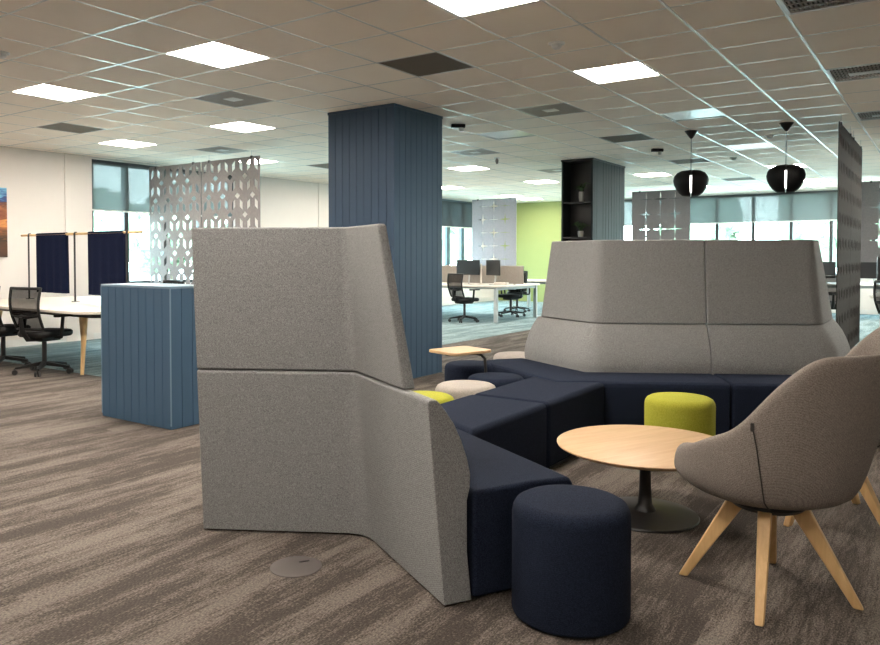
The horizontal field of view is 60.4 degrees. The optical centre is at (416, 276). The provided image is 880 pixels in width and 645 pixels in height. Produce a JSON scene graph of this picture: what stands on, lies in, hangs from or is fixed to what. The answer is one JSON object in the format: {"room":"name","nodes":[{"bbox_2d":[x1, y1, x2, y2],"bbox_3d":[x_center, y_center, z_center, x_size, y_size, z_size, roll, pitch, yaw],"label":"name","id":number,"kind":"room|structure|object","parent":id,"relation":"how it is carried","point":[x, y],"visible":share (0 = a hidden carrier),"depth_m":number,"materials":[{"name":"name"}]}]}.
{"room":"open-plan office","nodes":[
{"label":"open-plan office","id":0,"kind":"room"},
{"bbox_2d":[0,146,497,340],"bbox_3d":[-4.955,-0.618,12.732,0.200,3.240,25.500,1,2,35],"label":"wall","id":1,"kind":"structure","parent":0,"point":[33,180],"depth_m":11.54,"materials":[{"name":"paint"}]},
{"bbox_2d":[0,188,7,256],"bbox_3d":[-6.410,-0.769,10.462,0.034,1.010,1.420,1,2,35],"label":"wall picture","id":2,"kind":"object","parent":1,"relation":"attached to","point":[3,191],"visible":1,"depth_m":10.99,"materials":[{"name":"paper"}]},
{"bbox_2d":[64,153,93,341],"bbox_3d":[-5.359,-0.449,11.975,0.018,2.940,0.450,1,2,35],"label":"column","id":3,"kind":"structure","parent":1,"relation":"attached to","point":[77,168],"depth_m":11.95,"materials":[{"name":"paint"}]},
{"bbox_2d":[92,159,232,283],"bbox_3d":[-4.424,-0.886,13.400,0.150,2.080,3.010,1,2,35],"label":"window","id":4,"kind":"structure","parent":1,"relation":"in","point":[121,187],"depth_m":12.72,"materials":[{"name":"clear glass"}]},
{"bbox_2d":[92,162,232,216],"bbox_3d":[-4.394,-1.495,13.366,0.003,0.760,2.940,1,2,35],"label":"roller blind","id":5,"kind":"object","parent":4,"relation":"attached to","point":[116,186],"depth_m":12.71,"materials":[{"name":"fabric"}]},
{"bbox_2d":[0,297,493,347],"bbox_3d":[-4.869,0.953,12.712,0.012,0.100,25.500,1,2,35],"label":"baseboard","id":6,"kind":"structure","parent":1,"relation":"attached to","point":[11,343],"depth_m":11.65,"materials":[{"name":"white metal"}]},
{"bbox_2d":[318,183,328,226],"bbox_3d":[-1.938,-0.575,16.817,0.018,2.940,0.750,1,2,35],"label":"trim","id":7,"kind":"structure","parent":1,"relation":"attached to","point":[323,189],"depth_m":16.61,"materials":[{"name":"paint"}]},
{"bbox_2d":[442,199,481,264],"bbox_3d":[0.721,-0.995,20.683,0.150,2.240,4.100,1,2,35],"label":"window","id":8,"kind":"structure","parent":1,"relation":"in","point":[455,214],"depth_m":21.11,"materials":[{"name":"glass"}]},
{"bbox_2d":[442,201,481,227],"bbox_3d":[0.750,-1.719,20.644,0.003,0.690,4.010,1,2,35],"label":"roller blind","id":9,"kind":"object","parent":8,"relation":"attached to","point":[455,214],"depth_m":21.18,"materials":[{"name":"fabric"}]},
{"bbox_2d":[0,0,879,202],"bbox_3d":[2.273,-1.809,7.593,17.500,0.007,25.500,1,2,35],"label":"ceiling","id":10,"kind":"structure","parent":0,"point":[332,28],"depth_m":6.81,"materials":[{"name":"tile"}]},
{"bbox_2d":[0,50,9,58],"bbox_3d":[-3.274,-1.740,5.945,0.124,0.045,0.124,1,2,35],"label":"smoke detector","id":11,"kind":"object","parent":10,"relation":"attached to","point":[3,54],"visible":1,"depth_m":5.93,"materials":[{"name":"white plastic"}]},
{"bbox_2d":[13,84,97,101],"bbox_3d":[-3.551,-1.816,7.432,0.583,0.030,0.583,1,2,35],"label":"recessed light","id":12,"kind":"object","parent":10,"relation":"in","point":[46,91],"visible":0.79,"depth_m":7.47,"materials":[{"name":"white plastic"}]},
{"bbox_2d":[38,123,103,132],"bbox_3d":[-4.329,-1.864,9.450,0.582,0.020,0.582,1,2,35],"label":"ceiling vent","id":13,"kind":"object","parent":10,"relation":"in","point":[66,127],"visible":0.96,"depth_m":9.49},
{"bbox_2d":[99,140,155,147],"bbox_3d":[-4.127,-1.903,10.776,0.583,0.030,0.583,1,2,35],"label":"recessed light","id":14,"kind":"object","parent":10,"relation":"in","point":[124,143],"visible":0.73,"depth_m":10.77,"materials":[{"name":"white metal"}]},
{"bbox_2d":[149,162,200,283],"bbox_3d":[-3.996,-0.571,12.454,1.330,2.720,0.028,1,2,35],"label":"screen","id":15,"kind":"object","parent":10,"relation":"hanging from","point":[194,178],"visible":0.68,"depth_m":12.45,"materials":[{"name":"grey fabric"}]},
{"bbox_2d":[166,42,269,68],"bbox_3d":[-1.591,-1.780,6.048,0.583,0.030,0.583,1,2,35],"label":"recessed light","id":16,"kind":"object","parent":10,"relation":"in","point":[215,54],"visible":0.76,"depth_m":6.06,"materials":[{"name":"white plastic"}]},
{"bbox_2d":[195,146,246,153],"bbox_3d":[-2.945,-1.913,11.410,0.580,0.024,0.580,1,2,35],"label":"ceiling vent","id":17,"kind":"object","parent":10,"relation":"in","point":[223,150],"visible":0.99,"depth_m":11.41,"materials":[{"name":"metal"}]},
{"bbox_2d":[201,150,260,227],"bbox_3d":[-2.885,-0.551,11.669,1.330,2.720,0.028,1,2,35],"label":"screen","id":18,"kind":"object","parent":10,"relation":"hanging from","point":[252,173],"visible":0.37,"depth_m":11.62,"materials":[{"name":"grey fabric"}]},
{"bbox_2d":[194,91,271,106],"bbox_3d":[-1.879,-1.817,7.720,0.580,0.024,0.580,1,2,35],"label":"ceiling vent","id":19,"kind":"object","parent":10,"relation":"in","point":[230,98],"visible":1,"depth_m":7.70,"materials":[{"name":"metal"}]},
{"bbox_2d":[209,122,275,132],"bbox_3d":[-2.167,-1.867,9.392,0.583,0.030,0.583,1,2,35],"label":"recessed light","id":20,"kind":"object","parent":10,"relation":"in","point":[243,127],"visible":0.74,"depth_m":9.43,"materials":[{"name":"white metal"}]},
{"bbox_2d":[239,159,275,163],"bbox_3d":[-2.742,-1.954,12.736,0.583,0.030,0.583,1,2,35],"label":"recessed light","id":21,"kind":"object","parent":10,"relation":"in","point":[261,160],"visible":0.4,"depth_m":12.80,"materials":[{"name":"white plastic"}]},
{"bbox_2d":[306,163,327,168],"bbox_3d":[-1.560,-1.966,13.370,0.582,0.020,0.582,1,2,35],"label":"ceiling vent","id":22,"kind":"object","parent":10,"relation":"in","point":[326,164],"visible":0.41,"depth_m":13.34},
{"bbox_2d":[380,52,471,76],"bbox_3d":[0.081,-1.783,6.336,0.582,0.020,0.582,1,2,35],"label":"ceiling vent","id":23,"kind":"object","parent":10,"relation":"in","point":[431,63],"visible":0.94,"depth_m":6.33,"materials":[{"name":"metal"}]},
{"bbox_2d":[442,186,459,188],"bbox_3d":[0.720,-2.081,17.635,0.583,0.030,0.583,1,2,35],"label":"recessed light","id":24,"kind":"object","parent":10,"relation":"in","point":[448,187],"visible":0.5,"depth_m":17.62,"materials":[{"name":"white plastic"}]},
{"bbox_2d":[451,124,464,131],"bbox_3d":[0.499,-1.801,9.163,0.170,0.090,0.070,0,1,-5],"label":"ceiling sensor","id":25,"kind":"object","parent":10,"relation":"attached to","point":[461,127],"visible":1,"depth_m":9.13,"materials":[{"name":"black plastic"}]},
{"bbox_2d":[448,166,486,170],"bbox_3d":[0.949,-1.982,13.801,0.583,0.030,0.583,1,2,35],"label":"recessed light","id":26,"kind":"object","parent":10,"relation":"in","point":[470,168],"visible":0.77,"depth_m":13.82,"materials":[{"name":"white plastic"}]},
{"bbox_2d":[452,149,497,155],"bbox_3d":[0.890,-1.919,11.639,0.580,0.024,0.580,1,2,35],"label":"ceiling vent","id":27,"kind":"object","parent":10,"relation":"in","point":[474,151],"visible":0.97,"depth_m":11.65,"materials":[{"name":"metal"}]},
{"bbox_2d":[427,0,538,16],"bbox_3d":[0.369,-1.744,4.664,0.583,0.030,0.583,1,2,35],"label":"recessed light","id":28,"kind":"object","parent":10,"relation":"in","point":[462,8],"visible":1,"depth_m":4.83,"materials":[{"name":"white plastic"}]},
{"bbox_2d":[472,198,516,265],"bbox_3d":[2.010,-1.096,19.739,1.320,2.050,0.028,1,2,35],"label":"screen","id":29,"kind":"object","parent":10,"relation":"hanging from","point":[481,234],"visible":0.94,"depth_m":19.71,"materials":[{"name":"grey fabric"}]},
{"bbox_2d":[478,130,534,139],"bbox_3d":[1.178,-1.882,9.967,0.583,0.030,0.583,1,2,35],"label":"recessed light","id":30,"kind":"object","parent":10,"relation":"in","point":[511,133],"visible":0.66,"depth_m":9.97,"materials":[{"name":"white plastic"}]},
{"bbox_2d":[498,195,522,196],"bbox_3d":[2.450,-2.145,20.084,0.583,0.030,0.583,1,2,35],"label":"recessed light","id":31,"kind":"object","parent":10,"relation":"in","point":[505,195],"visible":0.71,"depth_m":20.24,"materials":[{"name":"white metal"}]},
{"bbox_2d":[526,180,555,183],"bbox_3d":[2.680,-2.045,16.250,0.583,0.030,0.583,1,2,35],"label":"recessed light","id":32,"kind":"object","parent":10,"relation":"in","point":[542,181],"visible":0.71,"depth_m":16.21,"materials":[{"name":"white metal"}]},
{"bbox_2d":[538,168,561,172],"bbox_3d":[2.621,-1.982,14.089,0.580,0.024,0.580,1,2,35],"label":"ceiling vent","id":33,"kind":"object","parent":10,"relation":"in","point":[559,169],"visible":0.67,"depth_m":14.10,"materials":[{"name":"metal"}]},
{"bbox_2d":[516,103,584,116],"bbox_3d":[1.466,-1.832,8.296,0.580,0.024,0.580,1,2,35],"label":"ceiling vent","id":34,"kind":"object","parent":10,"relation":"in","point":[561,108],"visible":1,"depth_m":8.29,"materials":[{"name":"metal"}]},
{"bbox_2d":[548,41,564,49],"bbox_3d":[1.051,-1.733,5.681,0.124,0.045,0.124,1,2,35],"label":"smoke detector","id":35,"kind":"object","parent":10,"relation":"attached to","point":[556,45],"visible":1,"depth_m":5.65,"materials":[{"name":"white plastic"}]},
{"bbox_2d":[573,62,658,83],"bbox_3d":[1.754,-1.795,6.623,0.583,0.030,0.583,1,2,35],"label":"recessed light","id":36,"kind":"object","parent":10,"relation":"in","point":[634,70],"visible":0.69,"depth_m":6.65,"materials":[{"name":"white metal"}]},
{"bbox_2d":[599,134,652,142],"bbox_3d":[2.851,-1.885,10.255,0.582,0.020,0.582,1,2,35],"label":"ceiling vent","id":37,"kind":"object","parent":10,"relation":"in","point":[632,137],"visible":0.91,"depth_m":10.29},
{"bbox_2d":[636,173,669,176],"bbox_3d":[4.640,-2.010,14.866,0.583,0.030,0.583,1,2,35],"label":"recessed light","id":38,"kind":"object","parent":10,"relation":"in","point":[651,174],"visible":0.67,"depth_m":14.96,"materials":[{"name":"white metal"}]},
{"bbox_2d":[651,148,663,154],"bbox_3d":[3.580,-1.855,11.247,0.170,0.090,0.070,0,1,-5],"label":"ceiling sensor","id":39,"kind":"object","parent":10,"relation":"attached to","point":[659,150],"visible":1,"depth_m":11.22,"materials":[{"name":"black plastic"}]},
{"bbox_2d":[632,190,689,239],"bbox_3d":[5.554,-1.196,17.232,1.320,1.720,0.028,1,2,35],"label":"screen","id":40,"kind":"object","parent":10,"relation":"hanging from","point":[678,228],"visible":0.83,"depth_m":17.22,"materials":[{"name":"grey fabric"}]},
{"bbox_2d":[669,158,710,163],"bbox_3d":[4.582,-1.948,12.704,0.582,0.020,0.582,1,2,35],"label":"ceiling vent","id":41,"kind":"object","parent":10,"relation":"in","point":[697,160],"visible":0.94,"depth_m":12.78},
{"bbox_2d":[673,130,708,196],"bbox_3d":[3.509,-1.444,9.669,0.432,0.829,0.432,1,2,35],"label":"pendant lamp","id":42,"kind":"object","parent":10,"relation":"hanging from","point":[685,182],"visible":1,"depth_m":9.54,"materials":[{"name":"metal"}]},
{"bbox_2d":[660,108,724,121],"bbox_3d":[3.139,-1.846,8.583,0.583,0.030,0.583,1,2,35],"label":"recessed light","id":43,"kind":"object","parent":10,"relation":"in","point":[704,113],"visible":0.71,"depth_m":8.63,"materials":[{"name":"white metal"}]},
{"bbox_2d":[722,177,754,180],"bbox_3d":[6.659,-2.025,15.644,0.582,0.020,0.582,1,2,35],"label":"ceiling vent","id":44,"kind":"object","parent":10,"relation":"in","point":[742,178],"visible":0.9,"depth_m":15.74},
{"bbox_2d":[726,143,773,149],"bbox_3d":[4.869,-1.910,11.033,0.583,0.030,0.583,1,2,35],"label":"recessed light","id":45,"kind":"object","parent":10,"relation":"in","point":[757,145],"visible":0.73,"depth_m":11.06,"materials":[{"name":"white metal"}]},
{"bbox_2d":[766,122,805,192],"bbox_3d":[4.444,-1.429,9.092,0.432,0.829,0.432,1,2,35],"label":"pendant lamp","id":46,"kind":"object","parent":10,"relation":"hanging from","point":[791,177],"visible":1,"depth_m":8.97,"materials":[{"name":"metal"}]},
{"bbox_2d":[804,179,828,181],"bbox_3d":[8.331,-2.037,15.931,0.583,0.030,0.583,1,2,35],"label":"recessed light","id":47,"kind":"object","parent":10,"relation":"in","point":[807,180],"visible":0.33,"depth_m":16.00,"materials":[{"name":"white plastic"}]},
{"bbox_2d":[805,183,834,186],"bbox_3d":[9.024,-2.063,16.911,0.583,0.030,0.583,1,2,35],"label":"recessed light","id":48,"kind":"object","parent":10,"relation":"in","point":[826,184],"visible":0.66,"depth_m":16.88,"materials":[{"name":"white plastic"}]},
{"bbox_2d":[778,0,874,14],"bbox_3d":[2.532,-1.740,4.606,0.582,0.044,0.582,1,2,35],"label":"ceiling vent","id":49,"kind":"object","parent":10,"relation":"in","point":[788,5],"visible":1,"depth_m":4.83,"materials":[{"name":"white metal"}]},
{"bbox_2d":[836,121,851,342],"bbox_3d":[5.076,-0.441,8.971,0.028,2.800,1.325,1,2,35],"label":"screen","id":50,"kind":"object","parent":10,"relation":"hanging from","point":[844,137],"visible":0.87,"depth_m":8.90,"materials":[{"name":"grey fabric"}]},
{"bbox_2d":[825,63,879,82],"bbox_3d":[3.916,-1.791,6.565,0.582,0.044,0.582,1,2,35],"label":"ceiling vent","id":51,"kind":"object","parent":10,"relation":"in","point":[837,75],"visible":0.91,"depth_m":6.62,"materials":[{"name":"metal"}]},
{"bbox_2d":[849,131,861,349],"bbox_3d":[5.846,-0.469,10.061,0.028,2.800,1.325,1,2,35],"label":"screen","id":52,"kind":"object","parent":10,"relation":"hanging from","point":[856,187],"visible":0.97,"depth_m":10.02,"materials":[{"name":"grey fabric"}]},
{"bbox_2d":[854,111,879,120],"bbox_3d":[5.301,-1.841,8.525,0.582,0.044,0.582,1,2,35],"label":"ceiling vent","id":53,"kind":"object","parent":10,"relation":"in","point":[875,114],"visible":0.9,"depth_m":8.64,"materials":[{"name":"metal"}]},
{"bbox_2d":[861,181,879,261],"bbox_3d":[9.497,-1.134,14.876,1.320,1.720,0.028,1,2,35],"label":"screen","id":54,"kind":"object","parent":10,"relation":"hanging from","point":[870,230],"visible":0.97,"depth_m":15.15,"materials":[{"name":"grey fabric"}]},
{"bbox_2d":[0,300,879,644],"bbox_3d":[2.273,1.194,7.671,17.900,0.120,25.900,1,2,35],"label":"floor","id":55,"kind":"structure","parent":0,"point":[104,540],"depth_m":3.27,"materials":[{"name":"carpet"}]},
{"bbox_2d":[0,286,30,364],"bbox_3d":[-5.011,0.597,9.151,0.665,0.996,0.654,1,2,21],"label":"office chair","id":56,"kind":"object","parent":55,"relation":"on","point":[5,329],"visible":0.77,"depth_m":9.12,"materials":[{"name":"black plastic"}]},
{"bbox_2d":[8,287,73,376],"bbox_3d":[-4.264,0.610,8.648,0.665,0.996,0.654,1,2,23],"label":"office chair","id":57,"kind":"object","parent":55,"relation":"on","point":[23,302],"visible":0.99,"depth_m":8.41,"materials":[{"name":"black plastic"}]},
{"bbox_2d":[0,296,100,374],"bbox_3d":[-4.276,0.712,9.654,3.300,0.749,1.900,1,2,35],"label":"meeting table","id":58,"kind":"object","parent":55,"relation":"on","point":[89,306],"visible":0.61,"depth_m":8.74,"materials":[{"name":"white laminate"}]},
{"bbox_2d":[21,230,142,301],"bbox_3d":[-4.441,-0.125,9.841,2.790,0.913,0.090,1,2,35],"label":"divider","id":59,"kind":"object","parent":58,"relation":"on","point":[107,250],"visible":0.94,"depth_m":9.67,"materials":[{"name":"blue fabric"}]},
{"bbox_2d":[101,283,198,429],"bbox_3d":[-2.139,0.619,6.206,0.921,1.105,0.418,1,2,35],"label":"cabinet","id":60,"kind":"object","parent":55,"relation":"on","point":[149,368],"visible":0.84,"depth_m":5.95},
{"bbox_2d":[163,280,183,283],"bbox_3d":[-3.659,0.557,10.698,0.665,0.996,0.654,1,2,37],"label":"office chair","id":61,"kind":"object","parent":55,"relation":"on","point":[164,281],"visible":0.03,"depth_m":10.93,"materials":[{"name":"black plastic"}]},
{"bbox_2d":[270,556,321,577],"bbox_3d":[-0.520,1.246,3.244,0.220,0.007,0.220,-1,2,-20],"label":"floor outlet cover","id":62,"kind":"object","parent":55,"relation":"on","point":[294,566],"visible":1,"depth_m":3.23,"materials":[{"name":"metal"}]},
{"bbox_2d":[191,224,571,604],"bbox_3d":[-0.188,0.508,3.509,1.723,1.468,1.343,0,1,5],"label":"sofa","id":63,"kind":"object","parent":55,"relation":"on","point":[310,419],"visible":0.98,"depth_m":3.50,"materials":[{"name":"fabric"}]},
{"bbox_2d":[328,103,442,378],"bbox_3d":[-0.351,-0.360,8.579,0.940,2.939,0.944,1,2,35],"label":"column","id":64,"kind":"structure","parent":55,"relation":"on","point":[385,160],"depth_m":8.24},
{"bbox_2d":[414,391,453,403],"bbox_3d":[0.031,0.990,4.928,0.438,0.430,0.436,-1,2,-20],"label":"round stool","id":65,"kind":"object","parent":55,"relation":"on","point":[441,397],"visible":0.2,"depth_m":4.91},
{"bbox_2d":[429,346,490,371],"bbox_3d":[0.373,0.881,6.069,0.445,0.588,0.394,-1,2,-38],"label":"table","id":66,"kind":"object","parent":55,"relation":"on","point":[457,350],"visible":0.66,"depth_m":6.01,"materials":[{"name":"brown wood"}]},
{"bbox_2d":[447,273,479,322],"bbox_3d":[0.977,0.434,15.435,0.654,0.996,0.665,-1,2,-37],"label":"office chair","id":67,"kind":"object","parent":55,"relation":"on","point":[454,280],"visible":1,"depth_m":15.24,"materials":[{"name":"black plastic"}]},
{"bbox_2d":[435,380,495,399],"bbox_3d":[0.349,0.979,5.373,0.438,0.430,0.436,-1,2,-20],"label":"round stool","id":68,"kind":"object","parent":55,"relation":"on","point":[457,389],"visible":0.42,"depth_m":5.25,"materials":[{"name":"fabric"}]},
{"bbox_2d":[444,360,491,381],"bbox_3d":[0.453,0.951,6.437,0.438,0.430,0.436,-1,2,-20],"label":"round stool","id":69,"kind":"object","parent":55,"relation":"on","point":[460,369],"visible":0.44,"depth_m":6.28,"materials":[{"name":"fabric"}]},
{"bbox_2d":[442,282,539,322],"bbox_3d":[0.684,0.523,16.873,3.770,0.742,2.080,1,2,35],"label":"desk","id":70,"kind":"object","parent":55,"relation":"on","point":[496,288],"visible":0.5,"depth_m":15.89,"materials":[{"name":"white laminate"}]},
{"bbox_2d":[457,260,479,283],"bbox_3d":[1.111,-0.090,16.212,0.540,0.520,0.160,1,2,27],"label":"monitor","id":71,"kind":"object","parent":70,"relation":"on","point":[466,267],"visible":0.82,"depth_m":16.17,"materials":[{"name":"plastic"}]},
{"bbox_2d":[480,264,481,283],"bbox_3d":[1.368,-0.049,16.154,0.120,0.440,0.100,1,2,35],"label":"screen mount","id":72,"kind":"object","parent":70,"relation":"attached to","point":[480,264],"visible":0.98,"depth_m":16.14,"materials":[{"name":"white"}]},
{"bbox_2d":[442,265,523,284],"bbox_3d":[1.399,-0.034,16.353,2.020,0.400,0.060,1,2,35],"label":"divider","id":73,"kind":"object","parent":70,"relation":"on","point":[514,275],"depth_m":16.11,"materials":[{"name":"fabric"}]},
{"bbox_2d":[486,260,499,284],"bbox_3d":[1.618,-0.080,15.788,0.160,0.520,0.540,-1,2,-25],"label":"monitor","id":74,"kind":"object","parent":70,"relation":"on","point":[492,266],"visible":0.86,"depth_m":15.77,"materials":[{"name":"plastic"}]},
{"bbox_2d":[494,282,508,285],"bbox_3d":[1.738,0.157,15.555,0.280,0.060,0.160,1,2,24],"label":"box","id":75,"kind":"object","parent":70,"relation":"on","point":[495,283],"visible":0.94,"depth_m":15.50,"materials":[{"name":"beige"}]},
{"bbox_2d":[440,395,545,466],"bbox_3d":[0.313,1.002,4.438,0.556,0.432,0.940,1,2,35],"label":"bench","id":76,"kind":"object","parent":55,"relation":"on","point":[518,427],"visible":0.37,"depth_m":4.40,"materials":[{"name":"fabric"}]},
{"bbox_2d":[468,372,523,387],"bbox_3d":[0.601,0.969,5.742,0.438,0.430,0.436,-1,2,-20],"label":"round stool","id":77,"kind":"object","parent":55,"relation":"on","point":[498,379],"visible":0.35,"depth_m":5.64,"materials":[{"name":"fabric"}]},
{"bbox_2d":[493,351,524,359],"bbox_3d":[0.931,0.935,7.047,0.438,0.430,0.436,-1,2,-20],"label":"round stool","id":78,"kind":"object","parent":55,"relation":"on","point":[509,354],"visible":0.22,"depth_m":6.97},
{"bbox_2d":[498,272,526,316],"bbox_3d":[2.085,0.397,16.837,0.654,0.996,0.665,-1,2,-40],"label":"office chair","id":79,"kind":"object","parent":55,"relation":"on","point":[519,292],"visible":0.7,"depth_m":16.79,"materials":[{"name":"black plastic"}]},
{"bbox_2d":[503,271,529,312],"bbox_3d":[2.422,0.360,18.270,0.665,0.996,0.654,0,1,5],"label":"office chair","id":80,"kind":"object","parent":55,"relation":"on","point":[516,307],"visible":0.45,"depth_m":18.20,"materials":[{"name":"black plastic"}]},
{"bbox_2d":[509,279,545,309],"bbox_3d":[3.280,0.468,19.005,1.850,0.742,1.300,1,2,35],"label":"desk","id":81,"kind":"object","parent":55,"relation":"on","point":[539,281],"visible":0.23,"depth_m":19.26,"materials":[{"name":"white laminate"}]},
{"bbox_2d":[475,377,603,468],"bbox_3d":[0.856,0.982,5.212,0.556,0.432,0.940,1,2,35],"label":"bench","id":82,"kind":"object","parent":55,"relation":"on","point":[569,405],"visible":0.56,"depth_m":5.01,"materials":[{"name":"fabric"}]},
{"bbox_2d":[512,484,630,638],"bbox_3d":[0.575,1.045,2.824,0.438,0.430,0.436,-1,2,-20],"label":"round stool","id":83,"kind":"object","parent":55,"relation":"on","point":[571,544],"visible":1,"depth_m":2.64,"materials":[{"name":"fabric"}]},
{"bbox_2d":[561,158,624,240],"bbox_3d":[3.055,-0.476,13.052,0.570,2.939,1.480,1,2,35],"label":"shelving unit","id":84,"kind":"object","parent":55,"relation":"on","point":[602,207],"depth_m":12.71,"materials":[{"name":"wood"}]},
{"bbox_2d":[571,221,588,236],"bbox_3d":[2.719,-0.786,12.567,0.316,0.265,0.192,1,2,35],"label":"potted plant","id":85,"kind":"object","parent":84,"relation":"on","point":[580,227],"visible":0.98,"depth_m":12.53,"materials":[{"name":"green plant"}]},
{"bbox_2d":[575,182,589,201],"bbox_3d":[2.749,-1.396,12.547,0.174,0.324,0.260,-1,2,-21],"label":"potted plant","id":86,"kind":"object","parent":84,"relation":"on","point":[581,188],"visible":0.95,"depth_m":12.50,"materials":[{"name":"green plant"}]},
{"bbox_2d":[487,240,729,434],"bbox_3d":[1.396,0.440,6.115,1.810,1.468,1.352,0,1,5],"label":"sofa","id":87,"kind":"object","parent":55,"relation":"on","point":[600,296],"visible":0.73,"depth_m":6.03,"materials":[{"name":"fabric"}]},
{"bbox_2d":[557,425,710,532],"bbox_3d":[1.178,1.048,3.896,0.900,0.368,0.900,-1,2,-30],"label":"coffee table","id":88,"kind":"object","parent":55,"relation":"on","point":[646,449],"visible":0.84,"depth_m":3.86,"materials":[{"name":"brown wood"}]},
{"bbox_2d":[644,392,715,435],"bbox_3d":[1.696,0.992,4.878,0.438,0.430,0.436,-1,2,-20],"label":"round stool","id":89,"kind":"object","parent":55,"relation":"on","point":[678,410],"visible":0.48,"depth_m":4.71,"materials":[{"name":"fabric"}]},
{"bbox_2d":[674,354,879,626],"bbox_3d":[1.422,0.761,2.944,0.728,0.991,0.757,-1,2,-27],"label":"armchair","id":90,"kind":"object","parent":55,"relation":"on","point":[811,444],"visible":1,"depth_m":2.67,"materials":[{"name":"fabric"}]},
{"bbox_2d":[704,240,850,429],"bbox_3d":[3.204,0.444,5.957,1.810,1.468,1.352,0,1,5],"label":"sofa","id":91,"kind":"object","parent":55,"relation":"on","point":[752,287],"visible":0.59,"depth_m":5.94,"materials":[{"name":"fabric"}]},
{"bbox_2d":[825,275,835,309],"bbox_3d":[7.532,0.476,13.805,0.665,0.996,0.654,0,2,15],"label":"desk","id":92,"kind":"object","parent":55,"relation":"on","point":[830,279],"visible":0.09,"depth_m":13.52,"materials":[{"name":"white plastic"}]},
{"bbox_2d":[783,327,879,526],"bbox_3d":[2.167,0.737,3.883,0.757,0.991,0.728,0,2,13],"label":"armchair","id":93,"kind":"object","parent":55,"relation":"on","point":[870,345],"visible":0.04,"depth_m":4.00,"materials":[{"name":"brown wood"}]},
{"bbox_2d":[860,283,873,288],"bbox_3d":[9.874,0.537,16.337,3.900,0.742,1.350,1,2,35],"label":"desk","id":94,"kind":"object","parent":55,"relation":"on","point":[862,285],"visible":0.02,"depth_m":16.34,"materials":[{"name":"white laminate"}]},
{"bbox_2d":[823,262,835,275],"bbox_3d":[9.035,-0.087,16.858,0.160,0.480,0.600,-1,2,-45],"label":"monitor","id":95,"kind":"object","parent":94,"relation":"on","point":[829,267],"visible":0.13,"depth_m":16.70,"materials":[{"name":"plastic"}]},
{"bbox_2d":[860,262,876,283],"bbox_3d":[9.848,-0.072,16.285,0.600,0.480,0.160,1,2,35],"label":"monitor","id":96,"kind":"object","parent":94,"relation":"on","point":[868,269],"visible":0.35,"depth_m":16.30,"materials":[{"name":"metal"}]},
{"bbox_2d":[873,280,879,317],"bbox_3d":[6.886,0.557,10.710,0.654,0.996,0.665,0,2,-15],"label":"office chair","id":97,"kind":"object","parent":55,"relation":"on","point":[876,287],"visible":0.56,"depth_m":10.81,"materials":[{"name":"black plastic"}]},
{"bbox_3d":[8.395,0.673,11.109,2.880,0.742,1.700,1,2,35],"label":"desk","id":98,"kind":"object","parent":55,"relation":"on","visible":0},
{"bbox_2d":[877,257,879,279],"bbox_3d":[7.324,-0.002,11.456,0.600,0.590,0.160,1,2,25],"label":"monitor","id":99,"kind":"object","parent":98,"relation":"on","point":[878,258],"visible":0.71,"depth_m":11.53,"materials":[{"name":"plastic"}]},
{"bbox_2d":[442,227,471,264],"bbox_3d":[1.490,-2.914,48.980,6.371,6.558,6.448,1,2,27],"label":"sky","id":100,"kind":"structure","parent":0,"point":[454,232],"depth_m":46.48,"materials":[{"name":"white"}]},
{"bbox_2d":[498,188,876,309],"bbox_3d":[9.684,-0.758,18.115,17.900,3.240,0.212,1,2,35],"label":"wall","id":101,"kind":"structure","parent":0,"point":[538,223],"depth_m":22.27,"materials":[{"name":"paint"}]},
{"bbox_2d":[624,190,879,261],"bbox_3d":[10.204,-0.998,17.693,11.270,2.080,0.150,1,2,35],"label":"window","id":102,"kind":"structure","parent":101,"relation":"in","point":[791,207],"depth_m":18.79,"materials":[{"name":"clear glass"}]},
{"bbox_2d":[624,190,879,224],"bbox_3d":[10.184,-1.661,17.648,11.230,0.650,0.003,1,2,35],"label":"roller blind","id":103,"kind":"object","parent":102,"relation":"attached to","point":[791,207],"depth_m":18.80,"materials":[{"name":"fabric"}]},
{"bbox_2d":[831,310,878,314],"bbox_3d":[11.145,0.841,17.000,13.780,0.100,0.014,1,2,35],"label":"baseboard","id":104,"kind":"structure","parent":101,"relation":"attached to","point":[875,312],"depth_m":17.49,"materials":[{"name":"white metal"}]},
{"bbox_2d":[790,0,876,118],"bbox_3d":[2.273,-2.025,7.588,17.900,0.160,25.900,1,2,35],"label":"ceiling slab","id":105,"kind":"structure","parent":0,"point":[844,0],"depth_m":5.30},
{"label":"outside","id":106,"kind":"structure","parent":0,"visible":0},
{"bbox_2d":[129,271,191,280],"bbox_3d":[9.141,0.895,30.306,120.000,0.100,120.000,1,2,35],"label":"ground","id":107,"kind":"structure","parent":106,"point":[133,276],"depth_m":62.18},
{"bbox_2d":[94,211,138,252],"bbox_3d":[-12.979,-1.360,28.426,4.693,4.526,4.795,0,2,16],"label":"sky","id":108,"kind":"structure","parent":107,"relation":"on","point":[103,220],"depth_m":27.76,"materials":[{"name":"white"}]},
{"bbox_2d":[129,213,226,279],"bbox_3d":[-11.603,-2.064,35.692,5.275,5.554,5.314,-1,2,-32],"label":"tree","id":109,"kind":"object","parent":107,"relation":"on","point":[139,257],"visible":0.27,"depth_m":34.11,"materials":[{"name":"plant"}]},
{"bbox_2d":[658,223,742,239],"bbox_3d":[15.706,-2.423,42.125,4.812,5.934,4.770,-1,2,-38],"label":"tree","id":110,"kind":"object","parent":107,"relation":"on","point":[727,231],"visible":0.21,"depth_m":40.19,"materials":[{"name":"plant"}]},
{"bbox_2d":[776,220,879,261],"bbox_3d":[22.110,-2.395,40.082,5.756,5.985,5.960,0,2,-13],"label":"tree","id":111,"kind":"object","parent":107,"relation":"on","point":[802,230],"visible":0.2,"depth_m":38.38,"materials":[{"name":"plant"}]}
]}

